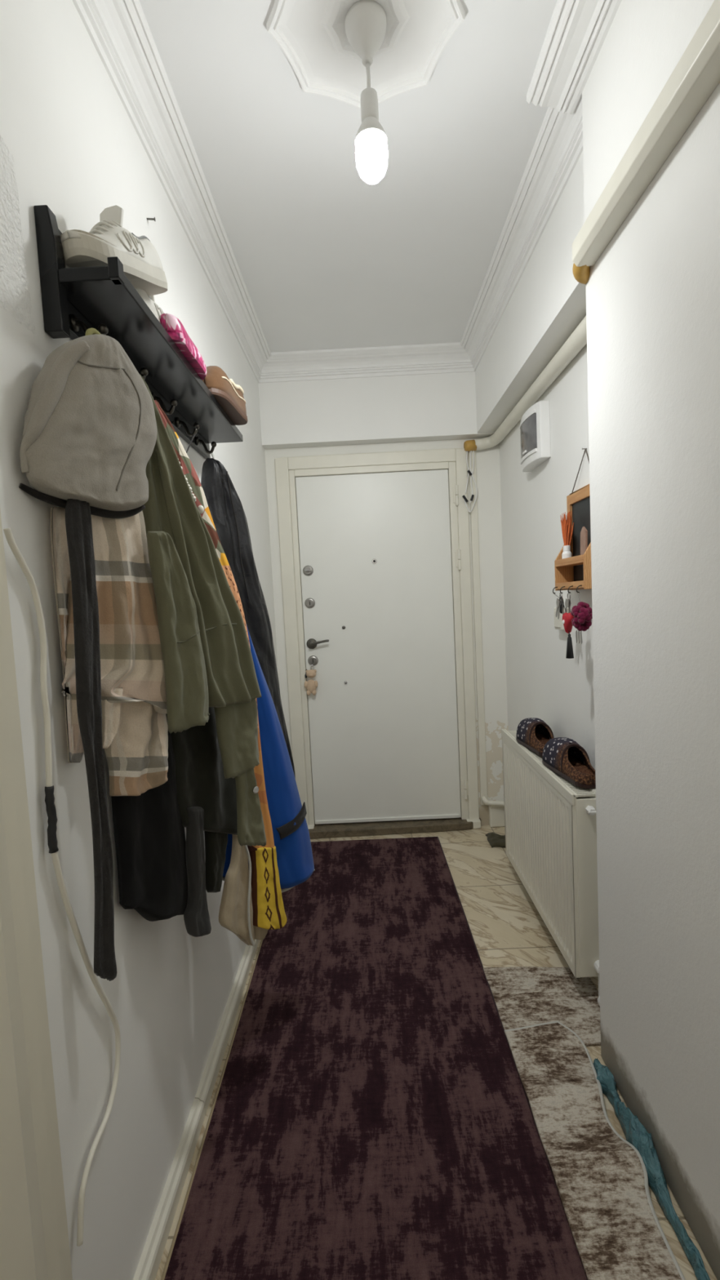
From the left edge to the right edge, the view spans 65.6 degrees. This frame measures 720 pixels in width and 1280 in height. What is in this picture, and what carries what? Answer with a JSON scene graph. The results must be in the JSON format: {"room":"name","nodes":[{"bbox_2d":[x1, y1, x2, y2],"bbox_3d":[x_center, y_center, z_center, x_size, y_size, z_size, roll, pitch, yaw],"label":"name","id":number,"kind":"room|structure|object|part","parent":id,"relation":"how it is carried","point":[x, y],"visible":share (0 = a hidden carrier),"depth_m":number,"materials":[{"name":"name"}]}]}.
{"room":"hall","nodes":[
{"label":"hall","id":0,"kind":"room"},
{"bbox_2d":[0,0,278,1279],"bbox_3d":[-0.565,0.007,0.505,0.150,2.570,5.600,-3,4,1],"label":"wall","id":1,"kind":"structure","parent":0,"point":[69,144],"depth_m":0.98,"materials":[{"name":"paint"}]},
{"bbox_2d":[0,509,72,1279],"bbox_3d":[-0.440,0.529,0.639,0.046,1.500,0.324,-3,4,1],"label":"door frame","id":2,"kind":"structure","parent":1,"relation":"attached to","point":[34,1243],"depth_m":0.72,"materials":[{"name":"beige paint"}]},
{"bbox_2d":[3,528,120,1246],"bbox_3d":[-0.456,0.381,0.894,0.014,1.087,0.194,-3,4,1],"label":"cable","id":3,"kind":"object","parent":1,"relation":"attached to","point":[49,788],"visible":1,"depth_m":0.84,"materials":[{"name":"beige plastic"}]},
{"bbox_3d":[-0.474,0.034,0.808,0.009,0.381,0.071,-3,4,1],"label":"cord","id":4,"kind":"part","parent":3,"relation":"part of","materials":[{"name":"beige plastic"}]},
{"bbox_3d":[-0.444,0.613,0.919,0.009,0.619,0.178,-3,4,1],"label":"cord","id":5,"kind":"part","parent":3,"relation":"part of","materials":[{"name":"beige plastic"}]},
{"bbox_2d":[33,204,243,459],"bbox_3d":[-0.448,-0.631,1.358,0.129,0.195,0.932,-3,4,1],"label":"coat rack","id":6,"kind":"object","parent":1,"relation":"attached to","point":[75,300],"visible":0.77,"depth_m":1.03,"materials":[{"name":"black paint"}]},
{"bbox_3d":[-0.501,-0.597,0.908,0.030,0.195,0.026,-3,4,1],"label":"post","id":7,"kind":"part","parent":6,"relation":"part of","materials":[{"name":"black paint"}]},
{"bbox_2d":[18,328,156,518],"bbox_3d":[-0.430,-0.357,0.908,0.069,0.307,0.260,0,5,32],"label":"backpack","id":8,"kind":"object","parent":6,"relation":"hanging from","point":[90,430],"visible":0.99,"depth_m":0.87,"materials":[{"name":"grey fabric"}]},
{"bbox_2d":[65,498,116,981],"bbox_3d":[-0.426,0.166,0.893,0.022,0.796,0.060,-1,5,29],"label":"strap","id":9,"kind":"object","parent":8,"relation":"hanging from","point":[78,525],"visible":0.99,"depth_m":0.89,"materials":[{"name":"grey fabric"}]},
{"bbox_3d":[-0.445,-0.538,0.967,0.017,0.017,0.016,-3,4,1],"label":"knob","id":10,"kind":"part","parent":6,"relation":"part of","materials":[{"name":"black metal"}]},
{"bbox_2d":[50,506,168,795],"bbox_3d":[-0.429,0.003,0.987,0.072,0.580,0.241,-1,4,26],"label":"plaid shirt","id":11,"kind":"object","parent":6,"relation":"hanging from","point":[135,727],"visible":0.77,"depth_m":0.97,"materials":[{"name":"beige fabric"}]},
{"bbox_2d":[60,204,167,295],"bbox_3d":[-0.441,-0.708,1.016,0.100,0.148,0.242,-2,4,18],"label":"sneaker","id":12,"kind":"object","parent":6,"relation":"on","point":[141,262],"visible":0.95,"depth_m":0.97,"materials":[{"name":"white leather"}]},
{"bbox_3d":[-0.415,-0.762,1.060,0.019,0.013,0.082,-2,22,16],"label":"collar trim","id":13,"kind":"part","parent":12,"relation":"part of","materials":[{"name":"white fabric"}]},
{"bbox_3d":[-0.505,-0.639,1.371,0.016,0.160,0.904,-3,4,1],"label":"panel","id":14,"kind":"part","parent":6,"relation":"part of","materials":[{"name":"black paint"}]},
{"bbox_3d":[-0.444,-0.551,1.147,0.017,0.017,0.016,-3,4,1],"label":"knob","id":15,"kind":"part","parent":6,"relation":"part of","materials":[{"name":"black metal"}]},
{"bbox_2d":[111,713,187,921],"bbox_3d":[-0.421,0.361,1.131,0.042,0.516,0.208,-1,4,21],"label":"garment","id":16,"kind":"object","parent":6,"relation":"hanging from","point":[150,842],"visible":0.65,"depth_m":1.12,"materials":[{"name":"black fabric"}]},
{"bbox_2d":[57,266,243,443],"bbox_3d":[-0.441,-0.623,1.361,0.111,0.022,0.927,-3,4,1],"label":"shelf","id":17,"kind":"object","parent":6,"relation":"attached to","point":[97,295],"depth_m":1.11,"materials":[{"name":"black paint"}]},
{"bbox_2d":[134,288,167,328],"bbox_3d":[-0.452,-0.683,1.181,0.100,0.124,0.248,-3,4,1],"label":"sneaker","id":18,"kind":"object","parent":6,"relation":"on","point":[149,300],"visible":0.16,"depth_m":1.13,"materials":[{"name":"white rubber"}]},
{"bbox_3d":[-0.443,-0.564,1.326,0.017,0.017,0.016,-3,4,1],"label":"knob","id":19,"kind":"part","parent":6,"relation":"part of","materials":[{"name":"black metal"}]},
{"bbox_2d":[160,313,206,379],"bbox_3d":[-0.408,-0.657,1.264,0.090,0.054,0.229,-3,4,-4],"label":"shoe","id":20,"kind":"object","parent":6,"relation":"on","point":[175,329],"visible":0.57,"depth_m":1.19,"materials":[{"name":"pink fabric"}]},
{"bbox_3d":[-0.442,-0.577,1.506,0.017,0.017,0.016,-3,4,1],"label":"knob","id":21,"kind":"part","parent":6,"relation":"part of","materials":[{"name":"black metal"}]},
{"bbox_2d":[140,375,266,846],"bbox_3d":[-0.304,-0.001,1.153,0.112,1.020,0.299,0,5,38],"label":"jacket","id":22,"kind":"object","parent":6,"relation":"hanging from","point":[208,662],"visible":0.86,"depth_m":1.11,"materials":[{"name":"fabric"}]},
{"bbox_3d":[-0.278,0.196,1.246,0.034,0.227,0.132,1,5,40],"label":"panel","id":23,"kind":"part","parent":22,"relation":"part of","materials":[{"name":"green fabric"}]},
{"bbox_2d":[171,706,237,937],"bbox_3d":[-0.348,0.346,1.288,0.059,0.621,0.233,-1,4,24],"label":"sweater","id":24,"kind":"object","parent":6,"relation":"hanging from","point":[207,800],"visible":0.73,"depth_m":1.24,"materials":[{"name":"black fabric"}]},
{"bbox_3d":[-0.440,-0.589,1.680,0.017,0.017,0.016,-3,4,1],"label":"knob","id":25,"kind":"part","parent":6,"relation":"part of","materials":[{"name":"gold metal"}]},
{"bbox_2d":[154,400,286,939],"bbox_3d":[-0.335,0.135,1.374,0.066,1.356,0.291,0,5,39],"label":"scarf","id":26,"kind":"object","parent":6,"relation":"hanging from","point":[268,912],"visible":0.41,"depth_m":1.44,"materials":[{"name":"fabric"}]},
{"bbox_3d":[-0.387,-0.349,1.269,0.014,0.118,0.062,1,5,41],"label":"bead trim","id":27,"kind":"part","parent":26,"relation":"part of","materials":[{"name":"white plastic"}]},
{"bbox_2d":[202,365,248,425],"bbox_3d":[-0.389,-0.704,1.589,0.082,0.101,0.271,-2,4,8],"label":"shoe","id":28,"kind":"object","parent":6,"relation":"on","point":[228,394],"visible":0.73,"depth_m":1.53,"materials":[{"name":"brown rubber"}]},
{"bbox_3d":[-0.358,-0.713,1.598,0.009,0.013,0.216,-2,4,5],"label":"trim","id":29,"kind":"part","parent":28,"relation":"part of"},
{"bbox_2d":[218,834,255,946],"bbox_3d":[-0.312,0.616,1.405,0.039,0.365,0.111,0,5,35],"label":"garment","id":30,"kind":"object","parent":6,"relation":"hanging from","point":[236,908],"visible":0.76,"depth_m":1.41,"materials":[{"name":"fabric"}]},
{"bbox_2d":[200,453,295,777],"bbox_3d":[-0.342,-0.036,1.740,0.113,1.072,0.288,0,5,35],"label":"jacket","id":31,"kind":"object","parent":6,"relation":"hanging from","point":[228,514],"visible":0.44,"depth_m":1.68,"materials":[{"name":"black fabric"}]},
{"bbox_2d":[186,433,315,892],"bbox_3d":[-0.307,0.087,1.558,0.337,1.306,0.133,-6,5,-40],"label":"garment","id":32,"kind":"object","parent":6,"relation":"hanging from","point":[291,838],"visible":0.28,"depth_m":1.57,"materials":[{"name":"fabric"}]},
{"bbox_2d":[146,217,155,221],"bbox_3d":[-0.524,-1.051,1.396,0.025,0.010,0.010,-3,4,1],"label":"nail","id":33,"kind":"object","parent":1,"relation":"attached to","point":[148,219],"visible":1,"depth_m":1.39,"materials":[{"name":"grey metal"}]},
{"bbox_2d":[133,939,259,1279],"bbox_3d":[-0.417,1.263,0.534,0.024,0.050,5.280,-3,4,1],"label":"baseboard","id":34,"kind":"structure","parent":1,"relation":"attached to","point":[151,1256],"depth_m":1.34,"materials":[{"name":"white wood"}]},
{"bbox_2d":[138,0,556,352],"bbox_3d":[0.116,-1.359,0.404,1.645,0.100,5.600,-3,4,1],"label":"ceiling","id":35,"kind":"structure","parent":0,"point":[326,257],"depth_m":1.65,"materials":[{"name":"paint"}]},
{"bbox_2d":[266,0,465,109],"bbox_3d":[0.012,-1.354,1.223,0.403,0.016,0.403,-1,4,23],"label":"ceiling rose","id":36,"kind":"object","parent":35,"relation":"attached to","point":[311,34],"visible":0.8,"depth_m":1.27,"materials":[{"name":"paint"}]},
{"bbox_2d":[344,0,387,184],"bbox_3d":[0.021,-1.190,1.235,0.092,0.330,0.092,-3,4,1],"label":"pendant lamp","id":37,"kind":"object","parent":36,"relation":"hanging from","point":[365,21],"visible":1,"depth_m":1.21,"materials":[{"name":"white plastic"}]},
{"bbox_3d":[0.019,-1.232,1.232,0.009,0.080,0.008,-3,4,1],"label":"cord","id":38,"kind":"part","parent":37,"relation":"part of","materials":[{"name":"white plastic"}]},
{"bbox_2d":[360,86,378,122],"bbox_3d":[0.021,-1.180,1.235,0.039,0.075,0.039,-3,4,1],"label":"socket","id":39,"kind":"object","parent":37,"relation":"attached to","point":[369,99],"depth_m":1.22,"materials":[{"name":"white plastic"}]},
{"bbox_3d":[0.027,-1.066,1.243,0.072,0.082,0.072,-3,4,1],"label":"bulb","id":40,"kind":"part","parent":37,"relation":"part of","materials":[{"name":"white glass"}]},
{"bbox_2d":[475,151,586,432],"bbox_3d":[0.665,-1.247,2.150,0.133,0.425,1.525,-3,4,1],"label":"beam","id":41,"kind":"structure","parent":35,"relation":"attached to","point":[547,304],"depth_m":1.93,"materials":[{"name":"paint"}]},
{"bbox_2d":[257,371,494,448],"bbox_3d":[0.105,-1.274,2.956,1.265,0.430,0.080,-3,4,1],"label":"wall header","id":42,"kind":"structure","parent":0,"point":[442,406],"depth_m":2.92,"materials":[{"name":"paint"}]},
{"bbox_2d":[264,437,507,825],"bbox_3d":[0.159,-0.218,3.182,1.265,2.570,0.220,-3,4,1],"label":"wall","id":43,"kind":"structure","parent":0,"point":[487,460],"depth_m":3.06,"materials":[{"name":"paint"}]},
{"bbox_2d":[274,448,479,826],"bbox_3d":[0.105,0.012,3.088,1.031,2.049,0.120,-3,4,1],"label":"door","id":44,"kind":"structure","parent":43,"relation":"in","point":[375,550],"depth_m":3.08,"materials":[{"name":"beige paint"}]},
{"bbox_2d":[304,662,318,695],"bbox_3d":[-0.271,0.216,3.067,0.070,0.179,0.047,-5,5,-26],"label":"keychain","id":45,"kind":"object","parent":44,"relation":"hanging from","point":[311,685],"visible":1,"depth_m":3.06,"materials":[{"name":"beige"}]},
{"bbox_3d":[-0.266,0.022,3.062,0.058,0.058,0.050,-3,4,1],"label":"handle","id":46,"kind":"part","parent":44,"relation":"part of","materials":[{"name":"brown metal"}]},
{"bbox_3d":[-0.219,0.015,3.041,0.103,0.030,0.021,-3,4,1],"label":"lever","id":47,"kind":"part","parent":44,"relation":"part of","materials":[{"name":"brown metal"}]},
{"bbox_2d":[468,450,487,804],"bbox_3d":[0.651,-0.047,3.072,0.038,1.955,0.016,-3,4,1],"label":"duct","id":48,"kind":"object","parent":43,"relation":"attached to","point":[473,513],"visible":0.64,"depth_m":3.06,"materials":[{"name":"white metal"}]},
{"bbox_2d":[155,824,717,1279],"bbox_3d":[0.247,1.301,0.592,1.645,0.100,5.600,-3,4,1],"label":"floor","id":49,"kind":"structure","parent":0,"point":[508,930],"depth_m":2.20,"materials":[{"name":"stone"}]},
{"bbox_2d":[160,836,587,1279],"bbox_3d":[0.025,1.180,1.655,0.825,0.011,2.735,-3,4,1],"label":"runner rug","id":50,"kind":"object","parent":49,"relation":"on","point":[371,1117],"visible":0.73,"depth_m":1.41,"materials":[{"name":"purple carpet"}]},
{"bbox_2d":[308,817,481,839],"bbox_3d":[0.163,1.052,3.154,1.040,0.043,0.175,-3,4,1],"label":"threshold","id":51,"kind":"object","parent":49,"relation":"on","point":[411,826],"visible":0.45,"depth_m":3.09,"materials":[{"name":"wood"}]},
{"bbox_2d":[307,805,504,829],"bbox_3d":[0.251,1.010,3.133,1.201,0.120,0.050,-3,4,1],"label":"plinth","id":52,"kind":"object","parent":49,"relation":"on","point":[496,813],"visible":0.47,"depth_m":3.11,"materials":[{"name":"beige paint"}]},
{"bbox_2d":[485,831,505,847],"bbox_3d":[0.760,1.046,2.935,0.173,0.027,0.197,-3,4,1],"label":"rag","id":53,"kind":"object","parent":49,"relation":"on","point":[495,840],"visible":0.55,"depth_m":2.92,"materials":[{"name":"grey fabric"}]},
{"bbox_2d":[483,966,600,1046],"bbox_3d":[0.595,1.144,1.758,0.342,0.012,0.353,-3,4,1],"label":"mat","id":54,"kind":"object","parent":49,"relation":"on","point":[523,996],"visible":0.8,"depth_m":1.77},
{"bbox_2d":[504,1021,685,1279],"bbox_3d":[0.526,1.180,1.025,0.213,0.035,1.284,-3,4,1],"label":"rug","id":55,"kind":"object","parent":49,"relation":"on","point":[601,1178],"visible":1,"depth_m":1.24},
{"bbox_2d":[593,1057,710,1279],"bbox_3d":[0.642,1.147,1.210,0.062,0.078,0.620,-3,4,1],"label":"cloth","id":56,"kind":"object","parent":49,"relation":"on","point":[635,1133],"visible":0.98,"depth_m":1.22,"materials":[{"name":"teal fabric"}]},
{"bbox_2d":[498,343,595,769],"bbox_3d":[0.900,-0.198,2.373,0.230,2.570,1.825,-3,4,1],"label":"wall","id":57,"kind":"structure","parent":0,"point":[551,687],"depth_m":2.33,"materials":[{"name":"paint"}]},
{"bbox_2d":[480,795,504,806],"bbox_3d":[0.787,0.907,2.906,0.135,0.049,0.484,-4,4,-10],"label":"pipe","id":58,"kind":"object","parent":57,"relation":"attached to","point":[483,798],"visible":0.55,"depth_m":3.09,"materials":[{"name":"white metal"}]},
{"bbox_2d":[463,315,586,451],"bbox_3d":[0.647,-0.995,2.216,0.194,0.077,1.580,-3,4,1],"label":"gas pipe","id":59,"kind":"object","parent":57,"relation":"attached to","point":[576,341],"visible":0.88,"depth_m":2.17,"materials":[{"name":"white metal"}]},
{"bbox_2d":[462,450,477,512],"bbox_3d":[0.585,-0.856,2.984,0.084,0.342,0.014,-3,4,1],"label":"cables","id":60,"kind":"object","parent":59,"relation":"hanging from","point":[469,473],"visible":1,"depth_m":2.98,"materials":[{"name":"white plastic"}]},
{"bbox_2d":[520,400,551,471],"bbox_3d":[0.719,-0.843,2.336,0.069,0.220,0.257,-3,4,1],"label":"box","id":61,"kind":"object","parent":57,"relation":"attached to","point":[535,425],"visible":1,"depth_m":2.24,"materials":[{"name":"white plastic"}]},
{"bbox_3d":[0.696,-0.920,2.332,0.023,0.012,0.215,-3,4,1],"label":"door rail","id":62,"kind":"part","parent":61,"relation":"part of","materials":[{"name":"white plastic"}]},
{"bbox_3d":[0.702,-0.845,2.337,0.023,0.135,0.215,-3,4,1],"label":"door","id":63,"kind":"part","parent":61,"relation":"part of","materials":[{"name":"plastic"}]},
{"bbox_3d":[0.703,-0.769,2.342,0.023,0.013,0.215,-3,4,1],"label":"door rail","id":64,"kind":"part","parent":61,"relation":"part of","materials":[{"name":"white plastic"}]},
{"bbox_2d":[501,728,599,1005],"bbox_3d":[0.750,0.778,2.143,0.162,0.674,0.942,-3,4,1],"label":"radiator","id":65,"kind":"object","parent":57,"relation":"attached to","point":[550,822],"visible":0.69,"depth_m":1.90,"materials":[{"name":"metal"}]},
{"bbox_2d":[515,717,554,756],"bbox_3d":[0.720,0.378,2.253,0.122,0.107,0.314,-3,4,-2],"label":"slipper","id":66,"kind":"object","parent":65,"relation":"on","point":[532,733],"visible":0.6,"depth_m":2.26,"materials":[{"name":"fabric"}]},
{"bbox_3d":[0.676,0.742,2.173,0.014,0.592,0.872,-3,4,1],"label":"panel","id":67,"kind":"part","parent":65,"relation":"part of","materials":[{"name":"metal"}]},
{"bbox_2d":[507,730,595,796],"bbox_3d":[0.703,0.452,2.152,0.060,0.007,0.849,-3,4,1],"label":"cabinet top","id":68,"kind":"object","parent":65,"relation":"attached to","point":[581,792],"depth_m":1.86,"materials":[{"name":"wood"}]},
{"bbox_2d":[542,737,595,788],"bbox_3d":[0.723,0.402,1.914,0.122,0.107,0.334,-3,4,-2],"label":"slipper","id":69,"kind":"object","parent":65,"relation":"on","point":[563,756],"visible":0.91,"depth_m":1.89,"materials":[{"name":"brown fabric"}]},
{"bbox_3d":[0.752,0.738,2.172,0.014,0.592,0.872,-3,4,1],"label":"panel","id":70,"kind":"part","parent":65,"relation":"part of","materials":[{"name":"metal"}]},
{"bbox_2d":[554,607,568,630],"bbox_3d":[0.772,-0.082,2.141,0.034,0.085,0.085,-3,4,1],"label":"wall socket","id":71,"kind":"object","parent":57,"relation":"attached to","point":[558,624],"visible":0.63,"depth_m":2.12,"materials":[{"name":"beige plastic"}]},
{"bbox_2d":[552,448,591,593],"bbox_3d":[0.722,-0.400,1.871,0.100,0.483,0.297,-3,4,1],"label":"key holder","id":72,"kind":"object","parent":57,"relation":"attached to","point":[574,572],"visible":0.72,"depth_m":1.92,"materials":[{"name":"brown wood"}]},
{"bbox_2d":[553,593,564,613],"bbox_3d":[0.690,-0.128,1.943,0.016,0.072,0.090,-3,4,1],"label":"key fob","id":73,"kind":"object","parent":72,"relation":"hanging from","point":[560,598],"visible":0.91,"depth_m":1.91,"materials":[{"name":"metal"}]},
{"bbox_2d":[555,592,564,618],"bbox_3d":[0.685,-0.116,1.915,0.013,0.091,0.061,-3,4,1],"label":"bunch","id":74,"kind":"object","parent":72,"relation":"hanging from","point":[558,602],"visible":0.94,"depth_m":1.91,"materials":[{"name":"metal"}]},
{"bbox_3d":[0.727,-0.273,1.998,0.058,0.190,0.010,-3,4,1],"label":"panel","id":75,"kind":"part","parent":72,"relation":"part of","materials":[{"name":"brown wood"}]},
{"bbox_2d":[559,592,573,658],"bbox_3d":[0.680,-0.049,1.856,0.029,0.215,0.129,-3,4,1],"label":"pendant","id":76,"kind":"object","parent":72,"relation":"hanging from","point":[566,617],"visible":0.98,"depth_m":1.81,"materials":[{"name":"red fabric"}]},
{"bbox_2d":[561,545,572,559],"bbox_3d":[0.720,-0.297,1.943,0.033,0.062,0.033,-3,4,1],"label":"bottle","id":77,"kind":"object","parent":72,"relation":"on","point":[566,553],"visible":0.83,"depth_m":1.93,"materials":[{"name":"white ceramic"}]},
{"bbox_2d":[560,511,573,546],"bbox_3d":[0.723,-0.382,1.952,0.032,0.131,0.079,-3,4,1],"label":"plume","id":78,"kind":"object","parent":72,"relation":"in","point":[566,525],"visible":0.84,"depth_m":1.94},
{"bbox_2d":[564,592,571,613],"bbox_3d":[0.685,-0.112,1.842,0.013,0.089,0.037,-3,4,1],"label":"bunch","id":79,"kind":"object","parent":72,"relation":"hanging from","point":[567,602],"visible":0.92,"depth_m":1.84,"materials":[{"name":"metal"}]},
{"bbox_2d":[555,560,582,567],"bbox_3d":[0.726,-0.257,1.868,0.058,0.008,0.251,-3,4,1],"label":"shelf","id":80,"kind":"object","parent":72,"relation":"attached to","point":[559,563],"depth_m":1.91,"materials":[{"name":"brown wood"}]},
{"bbox_3d":[0.701,-0.268,1.867,0.008,0.016,0.251,-3,4,1],"label":"rail","id":81,"kind":"part","parent":72,"relation":"part of","materials":[{"name":"brown wood"}]},
{"bbox_3d":[0.705,-0.184,1.873,0.008,0.022,0.251,-3,4,1],"label":"rail","id":82,"kind":"part","parent":72,"relation":"part of","materials":[{"name":"brown wood"}]},
{"bbox_3d":[0.761,-0.342,1.889,0.020,0.341,0.267,-3,4,1],"label":"frame","id":83,"kind":"part","parent":72,"relation":"part of","materials":[{"name":"brown wood"}]},
{"bbox_3d":[0.752,-0.575,1.873,0.015,0.133,0.200,-3,4,1],"label":"cord","id":84,"kind":"part","parent":72,"relation":"part of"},
{"bbox_2d":[570,592,592,644],"bbox_3d":[0.696,-0.070,1.748,0.061,0.160,0.080,-3,4,1],"label":"pendant","id":85,"kind":"object","parent":72,"relation":"hanging from","point":[582,614],"visible":1,"depth_m":1.73,"materials":[{"name":"fabric"}]},
{"bbox_2d":[580,526,587,555],"bbox_3d":[0.733,-0.320,1.827,0.010,0.102,0.048,-3,4,1],"label":"photo card","id":86,"kind":"object","parent":72,"relation":"in","point":[584,533],"visible":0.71,"depth_m":1.82,"materials":[{"name":"paper"}]},
{"bbox_3d":[0.725,-0.255,1.737,0.058,0.190,0.010,-3,4,1],"label":"panel","id":87,"kind":"part","parent":72,"relation":"part of","materials":[{"name":"brown wood"}]},
{"bbox_2d":[582,0,719,1279],"bbox_3d":[0.794,0.005,-0.418,0.400,2.570,3.775,-3,4,1],"label":"wall","id":88,"kind":"structure","parent":0,"point":[653,292],"depth_m":1.13,"materials":[{"name":"paint"}]},
{"bbox_2d":[72,0,622,382],"bbox_3d":[0.014,-1.241,0.313,1.132,0.113,5.200,-3,4,1],"label":"crown molding","id":89,"kind":"structure","parent":88,"relation":"attached to","point":[119,31],"depth_m":1.62,"materials":[{"name":"paint"}]},
{"bbox_2d":[572,0,719,284],"bbox_3d":[0.539,-0.804,-0.419,0.074,0.081,3.686,-3,4,1],"label":"pipe cover","id":90,"kind":"object","parent":88,"relation":"attached to","point":[695,76],"visible":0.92,"depth_m":0.99,"materials":[{"name":"beige paint"}]}
]}

